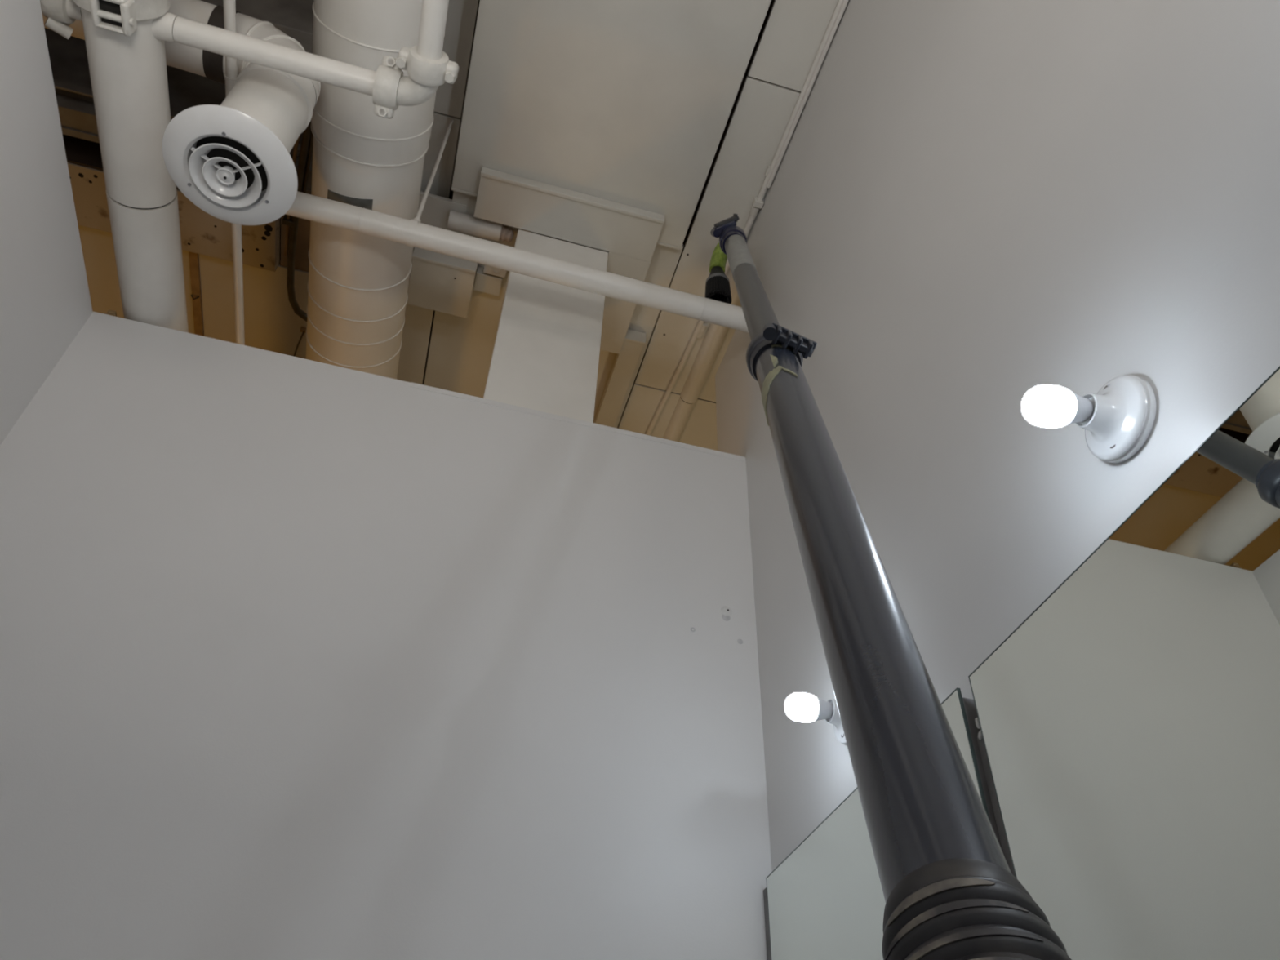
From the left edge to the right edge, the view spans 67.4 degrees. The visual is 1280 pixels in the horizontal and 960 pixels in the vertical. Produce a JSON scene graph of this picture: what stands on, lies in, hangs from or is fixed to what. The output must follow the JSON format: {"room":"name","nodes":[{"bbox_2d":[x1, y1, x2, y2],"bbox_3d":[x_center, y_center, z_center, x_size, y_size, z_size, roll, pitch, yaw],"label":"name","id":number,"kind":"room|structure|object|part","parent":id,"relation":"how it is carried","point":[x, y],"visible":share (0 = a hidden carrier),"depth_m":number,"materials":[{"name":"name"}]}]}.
{"room":"dressing room","nodes":[
{"label":"dressing room","id":0,"kind":"room"},
{"bbox_2d":[0,0,93,444],"bbox_3d":[-1.307,-0.690,0.267,0.100,3.789,4.581,12,-44,-10],"label":"wall","id":1,"kind":"structure","parent":0,"point":[45,300],"depth_m":2.68,"materials":[{"name":"paint"}]},
{"bbox_2d":[98,0,122,27],"bbox_3d":[-1.363,-1.211,2.481,0.060,0.014,0.068,12,-44,-10],"label":"clamp","id":2,"kind":"object","parent":1,"relation":"attached to","point":[108,10],"depth_m":2.47,"materials":[{"name":"white metal"}]},
{"bbox_2d":[40,0,188,333],"bbox_3d":[-1.801,-0.870,3.020,0.740,0.270,7.100,12,-44,-10],"label":"pipe","id":3,"kind":"object","parent":1,"relation":"on","point":[125,40],"visible":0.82,"depth_m":2.78,"materials":[{"name":"paint"}]},
{"bbox_2d":[40,0,82,39],"bbox_3d":[-1.743,-1.313,2.557,0.506,0.106,0.142,12,-44,-10],"label":"pipe fitting","id":4,"kind":"object","parent":3,"relation":"attached to","point":[60,14],"depth_m":2.56,"materials":[{"name":"paint"}]},
{"bbox_2d":[173,0,458,119],"bbox_3d":[-0.590,-1.906,1.878,0.755,0.138,2.475,12,-44,-10],"label":"pipe","id":5,"kind":"object","parent":3,"relation":"attached to","point":[428,67],"visible":1,"depth_m":2.65,"materials":[{"name":"paint"}]},
{"bbox_2d":[0,311,771,959],"bbox_3d":[-0.831,1.078,2.124,2.403,3.794,0.102,12,-44,-10],"label":"wall","id":6,"kind":"structure","parent":0,"point":[300,659],"depth_m":2.61,"materials":[{"name":"paint"}]},
{"bbox_2d":[720,605,732,621],"bbox_3d":[0.278,0.428,3.080,0.042,0.060,0.004,12,-44,-10],"label":"plaster patch","id":7,"kind":"object","parent":6,"relation":"attached to","point":[726,611],"visible":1,"depth_m":3.08,"materials":[{"name":"white paint"}]},
{"bbox_2d":[737,639,742,644],"bbox_3d":[0.315,0.508,3.022,0.022,0.022,0.001,12,-44,-10],"label":"scuff","id":8,"kind":"object","parent":6,"relation":"attached to","point":[739,641],"visible":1,"depth_m":3.02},
{"bbox_2d":[78,0,839,450],"bbox_3d":[-1.126,-2.081,4.046,7.000,0.993,9.000,12,-44,-10],"label":"ceiling","id":9,"kind":"structure","parent":0,"point":[445,351],"depth_m":4.54,"materials":[{"name":"paint"}]},
{"bbox_2d":[62,133,280,271],"bbox_3d":[-3.153,-1.722,4.365,3.160,0.902,0.325,12,-44,-10],"label":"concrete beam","id":10,"kind":"structure","parent":9,"relation":"attached to","point":[202,233],"depth_m":4.27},
{"bbox_2d":[44,27,312,194],"bbox_3d":[-2.999,-1.933,4.166,3.300,0.858,0.121,12,-44,-10],"label":"joist","id":11,"kind":"object","parent":9,"relation":"attached to","point":[68,60],"visible":0.22,"depth_m":4.19,"materials":[{"name":"brown wood"}]},
{"bbox_2d":[53,79,312,159],"bbox_3d":[-2.987,-1.739,3.863,3.295,0.045,0.058,12,-44,-10],"label":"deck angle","id":12,"kind":"object","parent":11,"relation":"attached to","point":[63,88],"visible":0.02,"depth_m":3.98,"materials":[{"name":"brown wood"}]},
{"bbox_2d":[188,251,204,336],"bbox_3d":[-2.174,-0.761,4.739,0.095,0.041,0.928,12,-44,-10],"label":"wood strip","id":13,"kind":"object","parent":9,"relation":"attached to","point":[196,295],"visible":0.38,"depth_m":4.60,"materials":[{"name":"wood"}]},
{"bbox_3d":[-2.244,-0.461,5.109,2.080,0.022,1.867,12,-44,-10],"label":"panel","id":14,"kind":"part","parent":9,"relation":"part of","materials":[{"name":"paint"}]},
{"bbox_2d":[200,0,314,53],"bbox_3d":[-2.833,-2.337,3.737,3.300,0.850,0.090,12,-44,-10],"label":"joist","id":15,"kind":"object","parent":9,"relation":"attached to","point":[294,18],"visible":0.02,"depth_m":3.73,"materials":[{"name":"brown wood"}]},
{"bbox_2d":[280,214,310,271],"bbox_3d":[-1.516,-1.402,4.680,0.225,0.835,0.354,12,-44,-10],"label":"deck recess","id":16,"kind":"object","parent":9,"relation":"attached to","point":[301,256],"visible":0.14,"depth_m":4.42,"materials":[{"name":"brown wood"}]},
{"bbox_2d":[282,120,313,321],"bbox_3d":[-1.443,-1.171,4.116,0.190,0.060,1.284,9,-44,-7],"label":"conduit","id":17,"kind":"object","parent":9,"relation":"attached to","point":[291,222],"visible":0.6,"depth_m":4.14,"materials":[{"name":"metal"}]},
{"bbox_2d":[293,326,306,356],"bbox_3d":[-1.695,-0.673,4.797,0.042,0.061,0.198,18,-46,-16],"label":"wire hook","id":18,"kind":"object","parent":9,"relation":"hanging from","point":[303,330],"visible":0.75,"depth_m":4.75,"materials":[{"name":"brown metal"}]},
{"bbox_3d":[-1.658,-0.741,4.751,0.040,0.022,0.015,12,-44,-10],"label":"hook plate","id":19,"kind":"part","parent":18,"relation":"part of","materials":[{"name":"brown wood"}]},
{"bbox_3d":[-1.109,-1.088,4.390,0.557,0.022,0.567,12,-44,-10],"label":"panel","id":20,"kind":"part","parent":9,"relation":"part of","materials":[{"name":"paint"}]},
{"bbox_3d":[-1.083,-1.415,4.207,0.527,0.022,0.517,12,-44,-10],"label":"panel","id":21,"kind":"part","parent":9,"relation":"part of","materials":[{"name":"paint"}]},
{"bbox_2d":[406,246,478,318],"bbox_3d":[-0.905,-0.929,4.415,0.285,0.159,0.277,12,-44,-10],"label":"access panel","id":22,"kind":"object","parent":9,"relation":"attached to","point":[438,282],"visible":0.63,"depth_m":4.35,"materials":[{"name":"paint"}]},
{"bbox_3d":[-0.813,-2.070,3.501,0.527,0.022,1.467,12,-44,-10],"label":"panel","id":23,"kind":"part","parent":9,"relation":"part of","materials":[{"name":"paint"}]},
{"bbox_2d":[447,209,514,242],"bbox_3d":[-0.702,-1.120,4.261,0.290,0.080,0.080,12,-44,-10],"label":"pipe","id":24,"kind":"object","parent":9,"relation":"attached to","point":[458,221],"visible":0.99,"depth_m":4.23,"materials":[{"name":"paint"}]},
{"bbox_2d":[473,266,502,296],"bbox_3d":[-0.707,-0.928,4.484,0.121,0.056,0.100,12,-44,-10],"label":"block","id":25,"kind":"object","parent":9,"relation":"attached to","point":[487,283],"visible":0.86,"depth_m":4.46,"materials":[{"name":"paint"}]},
{"bbox_2d":[483,264,506,278],"bbox_3d":[-0.660,-0.984,4.410,0.105,0.074,0.063,12,-44,-10],"label":"junction box","id":26,"kind":"object","parent":9,"relation":"attached to","point":[487,269],"visible":0.44,"depth_m":4.39,"materials":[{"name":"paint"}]},
{"bbox_2d":[285,119,748,333],"bbox_3d":[-0.490,-1.382,4.053,2.084,1.661,0.096,12,-44,-10],"label":"pipe","id":27,"kind":"object","parent":9,"relation":"hanging from","point":[412,233],"visible":0.59,"depth_m":3.50,"materials":[{"name":"paint"}]},
{"bbox_2d":[223,0,244,345],"bbox_3d":[-1.500,-0.673,3.590,0.039,0.038,6.000,12,-44,-10],"label":"pipe","id":28,"kind":"object","parent":27,"relation":"attached to","point":[229,6],"visible":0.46,"depth_m":3.40,"materials":[{"name":"metal"}]},
{"bbox_2d":[306,0,444,379],"bbox_3d":[-1.044,-1.096,3.661,0.426,0.426,6.700,12,-44,-10],"label":"duct","id":29,"kind":"object","parent":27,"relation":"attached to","point":[357,286],"visible":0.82,"depth_m":3.46,"materials":[{"name":"metal"}]},
{"bbox_2d":[164,40,226,84],"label":"pipe","id":30,"kind":"object","parent":29,"relation":"attached to","point":[211,65],"depth_m":3.00,"materials":[{"name":"white metal"}]},
{"bbox_2d":[162,58,320,225],"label":"diffuser","id":31,"kind":"object","parent":29,"relation":"attached to","point":[229,159],"depth_m":2.68,"materials":[{"name":"white metal"}]},
{"bbox_3d":[-0.808,-1.223,3.784,0.015,0.821,0.015,12,-44,-10],"label":"hanger rod","id":32,"kind":"part","parent":27,"relation":"part of","materials":[{"name":"paint"}]},
{"bbox_2d":[483,229,608,422],"bbox_3d":[-0.457,0.846,2.680,0.413,4.917,0.352,12,-44,-10],"label":"duct","id":33,"kind":"object","parent":9,"relation":"attached to","point":[545,357],"visible":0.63,"depth_m":3.76,"materials":[{"name":"metal"}]},
{"bbox_3d":[-0.645,-0.350,5.158,1.044,0.022,2.517,12,-44,-10],"label":"panel","id":34,"kind":"part","parent":9,"relation":"part of","materials":[{"name":"paint"}]},
{"bbox_2d":[451,0,771,249],"bbox_3d":[0.193,-2.496,3.037,1.033,0.392,3.718,12,-44,-10],"label":"duct","id":35,"kind":"object","parent":9,"relation":"attached to","point":[626,102],"visible":0.94,"depth_m":3.80,"materials":[{"name":"metal"}]},
{"bbox_2d":[473,166,664,354],"bbox_3d":[-0.381,-0.979,4.381,0.804,0.090,0.778,12,-44,-10],"label":"duct plenum","id":36,"kind":"object","parent":35,"relation":"attached to","point":[629,235],"visible":0.89,"depth_m":4.17,"materials":[{"name":"paint"}]},
{"bbox_3d":[-0.118,-0.845,4.518,0.194,0.082,0.552,12,-44,-10],"label":"leg","id":37,"kind":"part","parent":36,"relation":"part of","materials":[{"name":"paint"}]},
{"bbox_2d":[593,328,645,427],"bbox_3d":[-0.260,-0.130,5.294,0.108,0.077,1.754,12,-44,-10],"label":"duct","id":38,"kind":"object","parent":9,"relation":"attached to","point":[624,364],"visible":0.56,"depth_m":4.84,"materials":[{"name":"metal"}]},
{"bbox_3d":[0.238,0.148,5.641,1.020,0.022,1.660,12,-44,-10],"label":"panel","id":39,"kind":"part","parent":9,"relation":"part of","materials":[{"name":"paint"}]},
{"bbox_2d":[645,258,729,435],"bbox_3d":[0.004,-0.138,5.313,0.052,0.033,2.682,14,-45,-12],"label":"conduit","id":40,"kind":"object","parent":9,"relation":"attached to","point":[700,329],"visible":0.49,"depth_m":4.83,"materials":[{"name":"metal"}]},
{"bbox_2d":[662,273,740,441],"bbox_3d":[0.059,0.042,5.521,0.094,0.094,3.180,12,-44,-10],"label":"ceiling pipe","id":41,"kind":"object","parent":9,"relation":"attached to","point":[715,335],"visible":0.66,"depth_m":4.85,"materials":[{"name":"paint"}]},
{"bbox_3d":[0.689,-0.943,4.464,1.020,0.022,1.659,12,-44,-10],"label":"panel","id":42,"kind":"part","parent":9,"relation":"part of","materials":[{"name":"paint"}]},
{"bbox_3d":[1.139,-2.033,3.288,1.020,0.022,1.657,12,-44,-10],"label":"panel","id":43,"kind":"part","parent":9,"relation":"part of","materials":[{"name":"paint"}]},
{"bbox_2d":[743,0,848,236],"bbox_3d":[0.947,-2.252,3.017,0.041,0.044,3.800,12,-44,-10],"label":"conduit","id":44,"kind":"object","parent":9,"relation":"attached to","point":[757,202],"visible":0.95,"depth_m":3.84,"materials":[{"name":"metal"}]},
{"bbox_2d":[715,0,1279,871],"bbox_3d":[0.994,-0.536,1.215,0.120,5.007,4.876,12,-44,-10],"label":"wall","id":45,"kind":"structure","parent":0,"point":[970,206],"depth_m":2.01,"materials":[{"name":"paint"}]},
{"bbox_2d":[784,692,847,745],"bbox_3d":[0.421,0.536,2.249,0.173,0.143,0.143,12,-44,-10],"label":"wall lamp","id":46,"kind":"object","parent":45,"relation":"attached to","point":[801,707],"visible":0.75,"depth_m":2.22,"materials":[{"name":"glass"}]},
{"bbox_3d":[0.373,0.529,2.237,0.074,0.068,0.067,12,-44,-10],"label":"bulb globe","id":47,"kind":"part","parent":46,"relation":"part of","materials":[{"name":"white glass"}]},
{"bbox_2d":[765,687,991,959],"bbox_3d":[0.447,1.052,1.814,0.007,0.944,0.981,12,-44,-10],"label":"wall mirror","id":48,"kind":"object","parent":45,"relation":"attached to","point":[826,900],"visible":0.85,"depth_m":2.10,"materials":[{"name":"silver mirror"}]},
{"bbox_2d":[763,697,1003,959],"bbox_3d":[0.458,1.077,1.827,0.028,0.928,1.018,12,-44,-10],"label":"trim","id":49,"kind":"structure","parent":45,"relation":"attached to","point":[969,704],"depth_m":1.74,"materials":[{"name":"black metal"}]},
{"bbox_2d":[974,717,982,739],"bbox_3d":[0.608,0.444,1.721,0.011,0.046,0.013,12,-44,-10],"label":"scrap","id":50,"kind":"object","parent":45,"relation":"attached to","point":[980,734],"visible":0.73,"depth_m":1.72,"materials":[{"name":"grey"}]},
{"bbox_2d":[976,736,1015,876],"bbox_3d":[0.607,0.758,1.425,0.015,0.848,0.046,12,-44,-10],"label":"trim","id":51,"kind":"structure","parent":45,"relation":"attached to","point":[980,742],"depth_m":1.63,"materials":[{"name":"black metal"}]},
{"bbox_2d":[1021,374,1156,463],"bbox_3d":[0.689,-0.115,1.523,0.184,0.143,0.143,12,-44,-10],"label":"wall lamp","id":52,"kind":"object","parent":45,"relation":"attached to","point":[1117,421],"visible":1,"depth_m":1.49,"materials":[{"name":"ceramic"}]},
{"bbox_3d":[0.637,-0.116,1.505,0.077,0.070,0.067,12,-44,-10],"label":"bulb globe","id":53,"kind":"part","parent":52,"relation":"part of","materials":[{"name":"white glass"}]},
{"bbox_2d":[968,366,1279,959],"bbox_3d":[0.986,-0.250,0.409,0.007,0.944,2.917,12,-44,-10],"label":"wall mirror","id":54,"kind":"object","parent":45,"relation":"attached to","point":[1130,722],"visible":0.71,"depth_m":1.29,"materials":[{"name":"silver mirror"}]},
{"bbox_3d":[-1.296,1.958,0.238,6.800,0.100,8.800,12,-44,-10],"label":"floor","id":55,"kind":"structure","parent":0,"visible":0},
{"bbox_2d":[705,213,1071,959],"bbox_3d":[0.374,-0.271,1.347,0.721,4.764,3.088,12,-44,-10],"label":"pole","id":56,"kind":"object","parent":55,"relation":"on","point":[950,891],"visible":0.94,"depth_m":0.64,"materials":[{"name":"black metal"}]},
{"bbox_3d":[0.256,-0.768,2.912,0.075,0.058,0.030,-10,-45,13],"label":"clamp lever","id":57,"kind":"part","parent":56,"relation":"part of","materials":[{"name":"blue plastic"}]},
{"bbox_3d":[0.262,-0.783,2.912,0.080,0.062,0.027,-10,-45,13],"label":"lever","id":58,"kind":"part","parent":56,"relation":"part of","materials":[{"name":"black rubber"}]},
{"bbox_3d":[0.245,-0.226,1.549,0.082,0.031,0.030,12,-44,-10],"label":"lever","id":59,"kind":"part","parent":56,"relation":"part of","materials":[{"name":"grey plastic"}]},
{"bbox_3d":[0.243,-0.220,1.534,0.071,0.041,0.020,15,-45,-13],"label":"clamp lever","id":60,"kind":"part","parent":56,"relation":"part of","materials":[{"name":"grey plastic"}]}
]}

